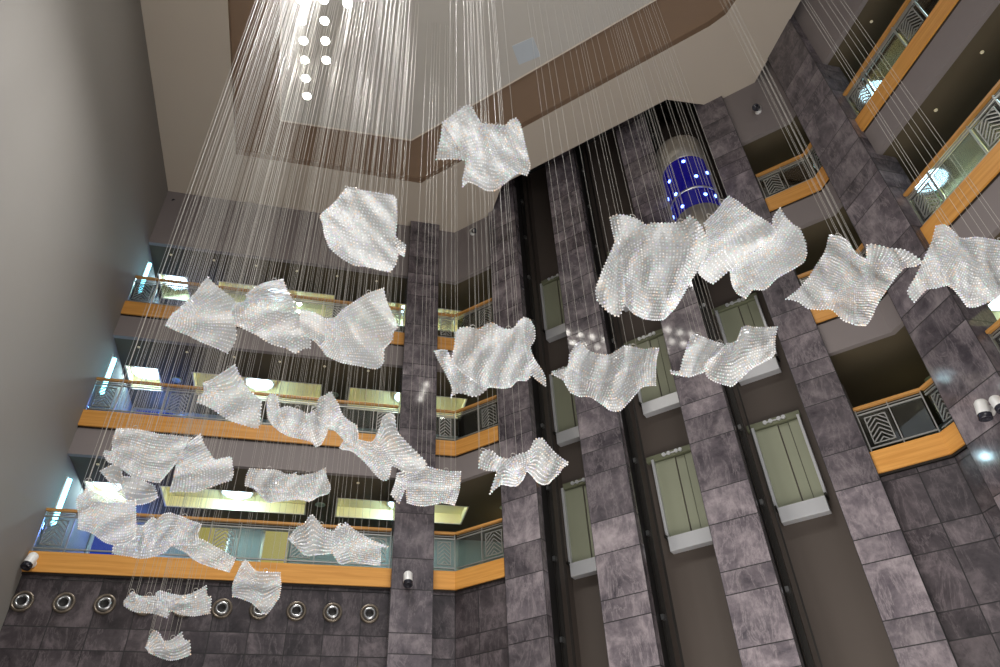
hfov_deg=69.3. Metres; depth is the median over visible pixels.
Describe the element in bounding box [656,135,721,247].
elevator
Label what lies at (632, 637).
column
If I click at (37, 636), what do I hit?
wall
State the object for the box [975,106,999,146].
grille
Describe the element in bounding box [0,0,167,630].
wall
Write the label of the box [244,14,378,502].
sculpture
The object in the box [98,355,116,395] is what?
wall lamp
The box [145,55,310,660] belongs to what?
sculpture
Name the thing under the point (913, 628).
column
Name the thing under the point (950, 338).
column
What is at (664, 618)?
rail
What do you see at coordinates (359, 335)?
sculpture
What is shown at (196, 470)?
sculpture
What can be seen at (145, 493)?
sculpture
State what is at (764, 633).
column
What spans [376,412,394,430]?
grille
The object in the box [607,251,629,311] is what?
door
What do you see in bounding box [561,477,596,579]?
door
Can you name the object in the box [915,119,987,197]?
railing frame
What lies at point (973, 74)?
ceiling
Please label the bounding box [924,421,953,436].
wall
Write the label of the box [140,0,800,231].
ceiling
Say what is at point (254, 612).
air nozzle
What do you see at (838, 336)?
wall
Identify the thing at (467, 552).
wall
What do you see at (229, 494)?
diffuser
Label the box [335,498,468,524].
light
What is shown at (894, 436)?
grille
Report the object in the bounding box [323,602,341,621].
air nozzle
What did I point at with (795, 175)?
balcony railing
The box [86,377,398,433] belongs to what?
balcony railing
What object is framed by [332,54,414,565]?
sculpture
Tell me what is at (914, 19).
grille
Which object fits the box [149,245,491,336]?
ceiling
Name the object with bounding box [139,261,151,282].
wall lamp
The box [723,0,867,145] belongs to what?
wall
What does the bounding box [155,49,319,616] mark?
sculpture
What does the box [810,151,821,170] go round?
grille
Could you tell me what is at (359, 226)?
sculpture
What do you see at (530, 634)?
column
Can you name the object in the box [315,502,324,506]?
ceiling speaker
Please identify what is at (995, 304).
diffuser
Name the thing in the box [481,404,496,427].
grille
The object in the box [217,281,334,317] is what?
light
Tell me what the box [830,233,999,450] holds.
ceiling
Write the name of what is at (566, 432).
door
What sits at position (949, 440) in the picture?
trim
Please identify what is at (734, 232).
sculpture
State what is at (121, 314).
trim
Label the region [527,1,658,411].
sculpture
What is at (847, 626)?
wall
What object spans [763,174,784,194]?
grille
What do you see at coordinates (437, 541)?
grille
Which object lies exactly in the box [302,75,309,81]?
diffuser
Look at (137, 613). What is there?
air nozzle
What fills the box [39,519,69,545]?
grille
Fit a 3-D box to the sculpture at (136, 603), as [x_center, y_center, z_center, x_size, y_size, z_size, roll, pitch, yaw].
[-4.828,-1.950,13.768,0.577,14.339,0.126,20,-45,-26]
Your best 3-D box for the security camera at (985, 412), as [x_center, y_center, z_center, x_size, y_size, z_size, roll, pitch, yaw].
[7.609,1.207,11.379,0.279,0.351,0.229,7,-40,-12]
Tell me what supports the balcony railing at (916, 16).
on the floor
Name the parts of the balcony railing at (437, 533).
post, rail, handrail, rail, post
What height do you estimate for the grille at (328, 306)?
0.574 m
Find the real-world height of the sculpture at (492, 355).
12.887 m
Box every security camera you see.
[20,552,38,570]
[403,571,412,587]
[469,228,476,235]
[752,103,761,114]
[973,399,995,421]
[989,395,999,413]
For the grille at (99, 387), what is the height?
0.574 m
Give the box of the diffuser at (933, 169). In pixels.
[915,169,938,191]
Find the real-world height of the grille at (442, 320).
0.574 m
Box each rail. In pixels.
[519,174,568,666]
[578,144,676,666]
[646,109,814,666]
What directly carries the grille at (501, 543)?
attached to the balcony railing at (437, 533)
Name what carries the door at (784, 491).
in the wall at (847, 626)
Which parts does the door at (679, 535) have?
door, door, door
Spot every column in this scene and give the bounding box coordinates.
[385,221,439,666]
[488,178,555,666]
[545,147,664,666]
[614,111,804,666]
[693,96,957,666]
[767,15,999,510]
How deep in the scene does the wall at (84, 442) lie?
17.38 m
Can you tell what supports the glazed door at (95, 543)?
in the wall at (467, 552)
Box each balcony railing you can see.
[31,508,391,567]
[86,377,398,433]
[127,275,403,331]
[434,518,503,570]
[436,395,497,440]
[438,298,492,337]
[756,143,821,198]
[797,244,866,283]
[843,0,938,115]
[853,378,952,451]
[903,80,999,225]
[985,319,999,352]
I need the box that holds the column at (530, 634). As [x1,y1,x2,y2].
[488,178,555,666]
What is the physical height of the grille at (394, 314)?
0.574 m
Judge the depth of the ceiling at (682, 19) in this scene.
19.80 m
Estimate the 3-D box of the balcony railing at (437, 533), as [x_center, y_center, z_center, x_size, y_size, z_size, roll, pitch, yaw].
[-0.669,4.920,16.678,1.821,0.968,0.372,-14,-41,14]
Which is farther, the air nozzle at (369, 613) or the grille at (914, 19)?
the air nozzle at (369, 613)
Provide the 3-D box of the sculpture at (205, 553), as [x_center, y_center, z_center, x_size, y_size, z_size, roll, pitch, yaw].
[-4.071,-2.439,13.574,0.820,13.890,0.151,26,-47,-31]
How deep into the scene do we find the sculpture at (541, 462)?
8.98 m
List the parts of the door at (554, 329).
door, door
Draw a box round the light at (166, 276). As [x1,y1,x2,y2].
[157,273,188,300]
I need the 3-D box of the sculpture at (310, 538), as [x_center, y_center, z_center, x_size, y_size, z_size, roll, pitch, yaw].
[-2.913,-2.169,14.264,0.643,13.530,0.127,10,-41,-16]
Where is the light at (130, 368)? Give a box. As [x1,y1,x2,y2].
[125,365,162,391]
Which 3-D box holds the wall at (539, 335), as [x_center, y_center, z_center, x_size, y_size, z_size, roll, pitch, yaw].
[1.830,2.462,18.001,3.110,22.000,0.813,-23,-43,23]
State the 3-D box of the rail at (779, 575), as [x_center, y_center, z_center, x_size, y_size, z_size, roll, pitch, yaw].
[4.419,0.850,16.196,0.900,22.000,0.578,-23,-43,23]
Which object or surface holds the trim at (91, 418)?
attached to the wall at (84, 189)
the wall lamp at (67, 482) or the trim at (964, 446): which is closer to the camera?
the trim at (964, 446)
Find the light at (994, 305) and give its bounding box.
[987,298,999,319]
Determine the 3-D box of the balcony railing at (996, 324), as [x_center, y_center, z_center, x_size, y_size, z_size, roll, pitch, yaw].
[8.885,-1.774,9.168,0.098,0.968,6.811,7,-40,-12]
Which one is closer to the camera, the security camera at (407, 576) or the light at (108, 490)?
the security camera at (407, 576)
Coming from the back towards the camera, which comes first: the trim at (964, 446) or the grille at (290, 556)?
the grille at (290, 556)
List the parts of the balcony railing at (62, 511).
post, post, rail, rail, handrail, post, post, post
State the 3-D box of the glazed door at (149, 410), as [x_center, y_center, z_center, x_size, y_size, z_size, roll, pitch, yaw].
[-9.929,3.084,20.271,1.150,2.270,0.080,7,-40,-12]
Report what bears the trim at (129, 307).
attached to the wall at (84, 189)
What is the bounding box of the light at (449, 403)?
[348,387,466,418]
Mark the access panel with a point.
(524, 52)
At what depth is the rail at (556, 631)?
16.70 m
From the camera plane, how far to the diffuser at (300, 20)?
17.97 m
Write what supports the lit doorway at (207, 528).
in the wall at (467, 552)
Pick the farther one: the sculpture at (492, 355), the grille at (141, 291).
the grille at (141, 291)
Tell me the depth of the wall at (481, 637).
15.48 m
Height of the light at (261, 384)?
0.304 m
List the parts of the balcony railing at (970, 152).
post, glass panel, post, glass panel, rail, post, glass panel, post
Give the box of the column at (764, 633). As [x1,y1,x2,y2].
[614,111,804,666]
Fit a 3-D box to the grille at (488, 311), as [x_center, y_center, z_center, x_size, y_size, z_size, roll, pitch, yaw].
[-0.419,-0.508,20.801,0.450,0.574,0.016,-23,-43,23]
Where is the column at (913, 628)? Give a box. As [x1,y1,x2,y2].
[693,96,957,666]
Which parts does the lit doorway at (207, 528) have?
pane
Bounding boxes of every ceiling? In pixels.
[69,456,502,541]
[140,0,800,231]
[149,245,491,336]
[228,0,735,182]
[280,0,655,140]
[743,0,927,197]
[795,4,999,283]
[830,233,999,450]
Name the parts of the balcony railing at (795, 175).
glass panel, handrail, rail, rail, glass panel, post, glass panel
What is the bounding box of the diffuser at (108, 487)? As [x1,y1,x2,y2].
[95,482,114,489]
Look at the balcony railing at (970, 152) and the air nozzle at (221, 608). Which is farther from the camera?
the air nozzle at (221, 608)
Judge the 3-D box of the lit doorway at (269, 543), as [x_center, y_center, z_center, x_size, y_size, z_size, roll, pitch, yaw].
[-5.980,6.190,18.910,0.720,2.260,0.060,7,-40,-12]
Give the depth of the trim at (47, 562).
15.53 m
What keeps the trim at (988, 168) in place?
attached to the wall at (838, 336)
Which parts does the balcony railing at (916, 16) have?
post, glass panel, post, handrail, rail, glass panel, post, glass panel, post, glass panel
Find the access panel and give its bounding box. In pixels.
[512,37,539,64]
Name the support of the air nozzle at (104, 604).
attached to the wall at (37, 636)
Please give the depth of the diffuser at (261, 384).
20.61 m
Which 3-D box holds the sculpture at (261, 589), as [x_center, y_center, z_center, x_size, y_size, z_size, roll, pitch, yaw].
[-3.641,-1.695,14.297,0.667,14.162,0.245,15,-43,-21]
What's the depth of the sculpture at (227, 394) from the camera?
9.24 m
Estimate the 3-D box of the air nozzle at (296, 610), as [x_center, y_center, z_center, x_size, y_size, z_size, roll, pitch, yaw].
[-4.280,5.828,15.224,0.410,0.410,0.075,7,-40,-12]
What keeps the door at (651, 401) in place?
in the wall at (847, 626)
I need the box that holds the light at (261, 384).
[192,372,321,405]
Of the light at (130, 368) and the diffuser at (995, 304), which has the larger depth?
the light at (130, 368)
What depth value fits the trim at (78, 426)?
17.46 m
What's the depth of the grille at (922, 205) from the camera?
13.67 m
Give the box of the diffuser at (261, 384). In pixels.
[248,378,271,388]
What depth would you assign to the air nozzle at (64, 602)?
14.31 m
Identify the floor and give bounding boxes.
[880,447,966,476]
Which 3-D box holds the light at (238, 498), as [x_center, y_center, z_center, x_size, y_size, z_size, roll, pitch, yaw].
[-6.692,4.119,18.398,3.480,0.304,1.120,7,-40,-12]
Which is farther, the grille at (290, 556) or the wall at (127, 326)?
the wall at (127, 326)
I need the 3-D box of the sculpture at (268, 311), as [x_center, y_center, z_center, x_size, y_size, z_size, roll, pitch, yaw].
[-3.033,-4.526,12.641,0.371,11.925,1.053,-32,-48,31]
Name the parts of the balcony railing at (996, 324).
handrail, post, rail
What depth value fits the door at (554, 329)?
21.19 m
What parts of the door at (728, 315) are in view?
door, door, door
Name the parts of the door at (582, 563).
door, door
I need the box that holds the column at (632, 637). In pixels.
[545,147,664,666]
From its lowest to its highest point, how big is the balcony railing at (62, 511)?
0.968 m
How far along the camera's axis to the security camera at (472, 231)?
22.37 m
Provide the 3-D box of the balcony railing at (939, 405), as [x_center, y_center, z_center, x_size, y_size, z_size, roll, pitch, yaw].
[7.370,1.490,13.064,1.626,0.968,0.351,-33,-48,32]
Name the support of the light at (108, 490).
attached to the ceiling at (484, 507)
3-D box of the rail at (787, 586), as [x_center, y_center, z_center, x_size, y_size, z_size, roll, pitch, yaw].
[4.997,0.786,16.155,0.100,22.000,0.180,-23,-43,23]
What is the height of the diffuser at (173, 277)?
0.045 m
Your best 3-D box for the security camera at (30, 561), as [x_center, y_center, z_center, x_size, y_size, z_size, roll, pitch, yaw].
[-9.384,4.549,14.455,0.241,0.364,0.306,7,-40,-12]
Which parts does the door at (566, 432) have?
door, door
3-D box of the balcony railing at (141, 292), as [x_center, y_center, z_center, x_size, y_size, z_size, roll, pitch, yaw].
[-6.339,-0.757,20.150,7.322,0.968,0.098,7,-40,-12]
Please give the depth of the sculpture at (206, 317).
9.08 m
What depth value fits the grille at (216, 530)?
15.88 m
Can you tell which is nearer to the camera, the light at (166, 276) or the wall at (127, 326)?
the wall at (127, 326)
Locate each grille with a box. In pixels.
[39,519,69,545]
[91,386,116,407]
[132,283,153,300]
[166,393,190,413]
[212,529,235,554]
[289,543,309,558]
[325,306,341,317]
[368,537,386,561]
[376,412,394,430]
[394,314,400,329]
[437,541,450,565]
[439,418,450,436]
[440,320,450,335]
[478,305,492,325]
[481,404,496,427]
[485,529,502,556]
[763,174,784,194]
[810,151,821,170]
[851,81,871,111]
[864,412,895,443]
[898,7,923,41]
[913,182,940,218]
[930,390,950,421]
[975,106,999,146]
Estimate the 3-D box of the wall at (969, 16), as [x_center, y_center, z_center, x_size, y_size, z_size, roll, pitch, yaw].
[8.237,-6.300,12.496,1.082,0.737,12.546,7,-40,-12]
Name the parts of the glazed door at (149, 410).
pane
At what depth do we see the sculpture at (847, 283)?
6.56 m
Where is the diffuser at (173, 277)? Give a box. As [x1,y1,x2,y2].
[165,276,186,287]
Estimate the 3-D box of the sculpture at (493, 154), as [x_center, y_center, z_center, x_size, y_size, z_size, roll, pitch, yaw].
[-0.389,-5.985,11.985,1.205,10.712,0.602,7,-40,-12]
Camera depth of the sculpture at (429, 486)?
10.14 m
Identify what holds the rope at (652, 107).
hanging from the roof
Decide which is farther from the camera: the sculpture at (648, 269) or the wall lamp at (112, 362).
the wall lamp at (112, 362)
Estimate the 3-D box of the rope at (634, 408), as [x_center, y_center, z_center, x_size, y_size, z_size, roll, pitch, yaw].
[3.144,1.630,17.068,0.016,22.000,0.116,-23,-43,23]
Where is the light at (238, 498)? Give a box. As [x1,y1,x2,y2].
[159,486,305,514]
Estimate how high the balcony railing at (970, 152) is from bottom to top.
0.968 m
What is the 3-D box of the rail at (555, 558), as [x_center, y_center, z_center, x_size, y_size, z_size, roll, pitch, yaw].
[1.103,2.432,17.917,0.100,22.000,0.180,-23,-43,23]
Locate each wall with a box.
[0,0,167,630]
[0,574,454,666]
[68,427,498,482]
[85,409,503,570]
[113,315,452,372]
[149,191,490,284]
[455,579,508,666]
[522,142,684,666]
[530,100,898,666]
[646,112,815,666]
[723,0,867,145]
[771,0,999,229]
[817,176,999,355]
[880,448,999,666]
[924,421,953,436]
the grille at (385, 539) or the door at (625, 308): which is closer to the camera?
the grille at (385, 539)
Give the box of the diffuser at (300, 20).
[298,17,305,24]
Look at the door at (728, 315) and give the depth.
17.49 m
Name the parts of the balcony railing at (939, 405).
post, handrail, post, rail, rail, post, glass panel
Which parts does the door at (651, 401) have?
door, door, door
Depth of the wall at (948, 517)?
11.64 m
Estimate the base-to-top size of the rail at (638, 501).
22.000 m
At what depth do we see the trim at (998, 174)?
12.67 m
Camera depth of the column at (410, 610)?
18.12 m
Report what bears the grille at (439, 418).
attached to the balcony railing at (469, 424)
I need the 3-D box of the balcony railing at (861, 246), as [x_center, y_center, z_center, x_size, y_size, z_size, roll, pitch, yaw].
[7.228,-1.195,15.257,1.626,0.968,0.351,-33,-48,32]
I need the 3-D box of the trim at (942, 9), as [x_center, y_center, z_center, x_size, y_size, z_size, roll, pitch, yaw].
[8.146,-6.817,12.843,0.997,0.420,12.462,7,-40,-12]
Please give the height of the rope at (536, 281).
22.000 m
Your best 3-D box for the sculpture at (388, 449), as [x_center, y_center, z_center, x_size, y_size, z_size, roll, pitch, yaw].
[-1.825,-3.114,13.634,1.188,12.954,0.262,9,-41,-15]
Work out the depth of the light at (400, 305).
23.96 m
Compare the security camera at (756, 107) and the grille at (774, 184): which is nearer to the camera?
the grille at (774, 184)
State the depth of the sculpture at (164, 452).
8.63 m
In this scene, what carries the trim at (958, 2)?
attached to the wall at (969, 16)
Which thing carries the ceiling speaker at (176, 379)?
attached to the balcony opening
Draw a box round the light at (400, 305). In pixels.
[387,302,464,331]
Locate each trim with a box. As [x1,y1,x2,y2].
[22,551,504,589]
[78,409,498,455]
[78,426,498,457]
[121,301,492,350]
[121,314,452,351]
[490,96,705,211]
[765,0,958,210]
[770,0,960,212]
[810,141,999,323]
[817,172,999,325]
[870,422,964,473]
[879,444,966,476]
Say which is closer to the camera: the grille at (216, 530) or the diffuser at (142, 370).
the grille at (216, 530)
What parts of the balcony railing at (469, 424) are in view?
rail, handrail, rail, glass panel, post, glass panel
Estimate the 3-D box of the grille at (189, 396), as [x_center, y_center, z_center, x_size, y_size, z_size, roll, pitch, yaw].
[-7.841,1.710,17.657,0.450,0.574,0.016,7,-40,-12]
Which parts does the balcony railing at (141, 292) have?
glass panel, glass panel, rail, rail, handrail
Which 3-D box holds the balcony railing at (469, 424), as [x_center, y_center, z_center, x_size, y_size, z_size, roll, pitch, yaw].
[-0.810,2.274,18.840,1.821,0.968,0.372,-14,-41,14]
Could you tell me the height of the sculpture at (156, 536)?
14.076 m
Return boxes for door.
[86,522,144,554]
[133,407,176,416]
[540,274,566,342]
[549,365,579,446]
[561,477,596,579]
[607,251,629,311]
[624,329,679,417]
[646,444,712,553]
[711,292,781,385]
[746,410,831,525]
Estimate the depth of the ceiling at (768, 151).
17.30 m
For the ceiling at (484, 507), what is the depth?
18.59 m
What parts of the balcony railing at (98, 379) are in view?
post, post, post, rail, rail, handrail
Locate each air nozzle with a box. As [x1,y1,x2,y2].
[10,591,34,611]
[52,592,75,613]
[93,594,115,614]
[135,595,149,615]
[211,598,232,618]
[249,604,268,619]
[286,601,305,620]
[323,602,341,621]
[360,604,378,623]
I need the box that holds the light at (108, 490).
[84,481,125,499]
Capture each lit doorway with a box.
[191,526,231,558]
[258,529,290,562]
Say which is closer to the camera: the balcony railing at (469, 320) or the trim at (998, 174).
the trim at (998, 174)
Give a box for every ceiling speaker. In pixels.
[172,377,181,382]
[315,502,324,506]
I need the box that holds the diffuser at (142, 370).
[134,367,158,378]
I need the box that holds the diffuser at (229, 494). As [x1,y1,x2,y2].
[224,491,250,497]
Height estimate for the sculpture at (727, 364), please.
13.134 m
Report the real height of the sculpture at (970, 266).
13.903 m
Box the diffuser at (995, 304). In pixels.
[988,298,999,308]
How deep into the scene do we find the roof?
24.34 m
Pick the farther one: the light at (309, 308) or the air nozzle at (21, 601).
the light at (309, 308)
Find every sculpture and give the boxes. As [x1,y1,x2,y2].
[76,0,282,545]
[99,0,292,504]
[102,0,303,482]
[111,1,320,558]
[123,34,297,617]
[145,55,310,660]
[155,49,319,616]
[165,0,288,353]
[170,0,309,492]
[172,13,335,571]
[196,0,320,428]
[231,0,339,353]
[232,51,356,614]
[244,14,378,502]
[266,0,369,446]
[287,42,384,555]
[299,0,405,368]
[319,0,409,272]
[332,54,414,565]
[339,0,426,480]
[390,23,460,506]
[434,0,545,397]
[435,0,530,191]
[467,0,567,494]
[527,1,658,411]
[571,1,708,320]
[603,0,777,386]
[633,0,806,298]
[723,0,922,325]
[801,0,999,307]
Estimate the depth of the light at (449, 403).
21.60 m
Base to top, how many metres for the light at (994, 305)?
0.304 m
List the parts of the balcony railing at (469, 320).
rail, handrail, glass panel, glass panel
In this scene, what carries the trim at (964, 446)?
attached to the wall at (948, 517)
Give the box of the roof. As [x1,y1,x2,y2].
[529,100,672,173]
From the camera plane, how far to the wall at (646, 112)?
14.60 m
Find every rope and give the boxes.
[525,176,575,665]
[584,142,683,666]
[652,107,822,666]
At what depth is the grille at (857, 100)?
15.88 m
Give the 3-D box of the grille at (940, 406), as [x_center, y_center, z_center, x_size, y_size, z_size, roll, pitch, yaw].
[7.799,1.240,12.748,0.016,0.574,0.300,7,-40,-12]
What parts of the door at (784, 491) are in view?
door, door, door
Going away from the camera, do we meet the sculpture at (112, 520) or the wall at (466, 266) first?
the sculpture at (112, 520)
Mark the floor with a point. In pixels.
(966, 447)
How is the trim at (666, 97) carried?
attached to the wall at (466, 266)
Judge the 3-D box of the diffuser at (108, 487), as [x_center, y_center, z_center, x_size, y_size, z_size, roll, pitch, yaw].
[-9.617,3.720,17.830,0.660,0.045,0.660,7,-40,-12]
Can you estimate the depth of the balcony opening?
19.97 m
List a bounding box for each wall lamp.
[49,476,71,526]
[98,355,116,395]
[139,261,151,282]

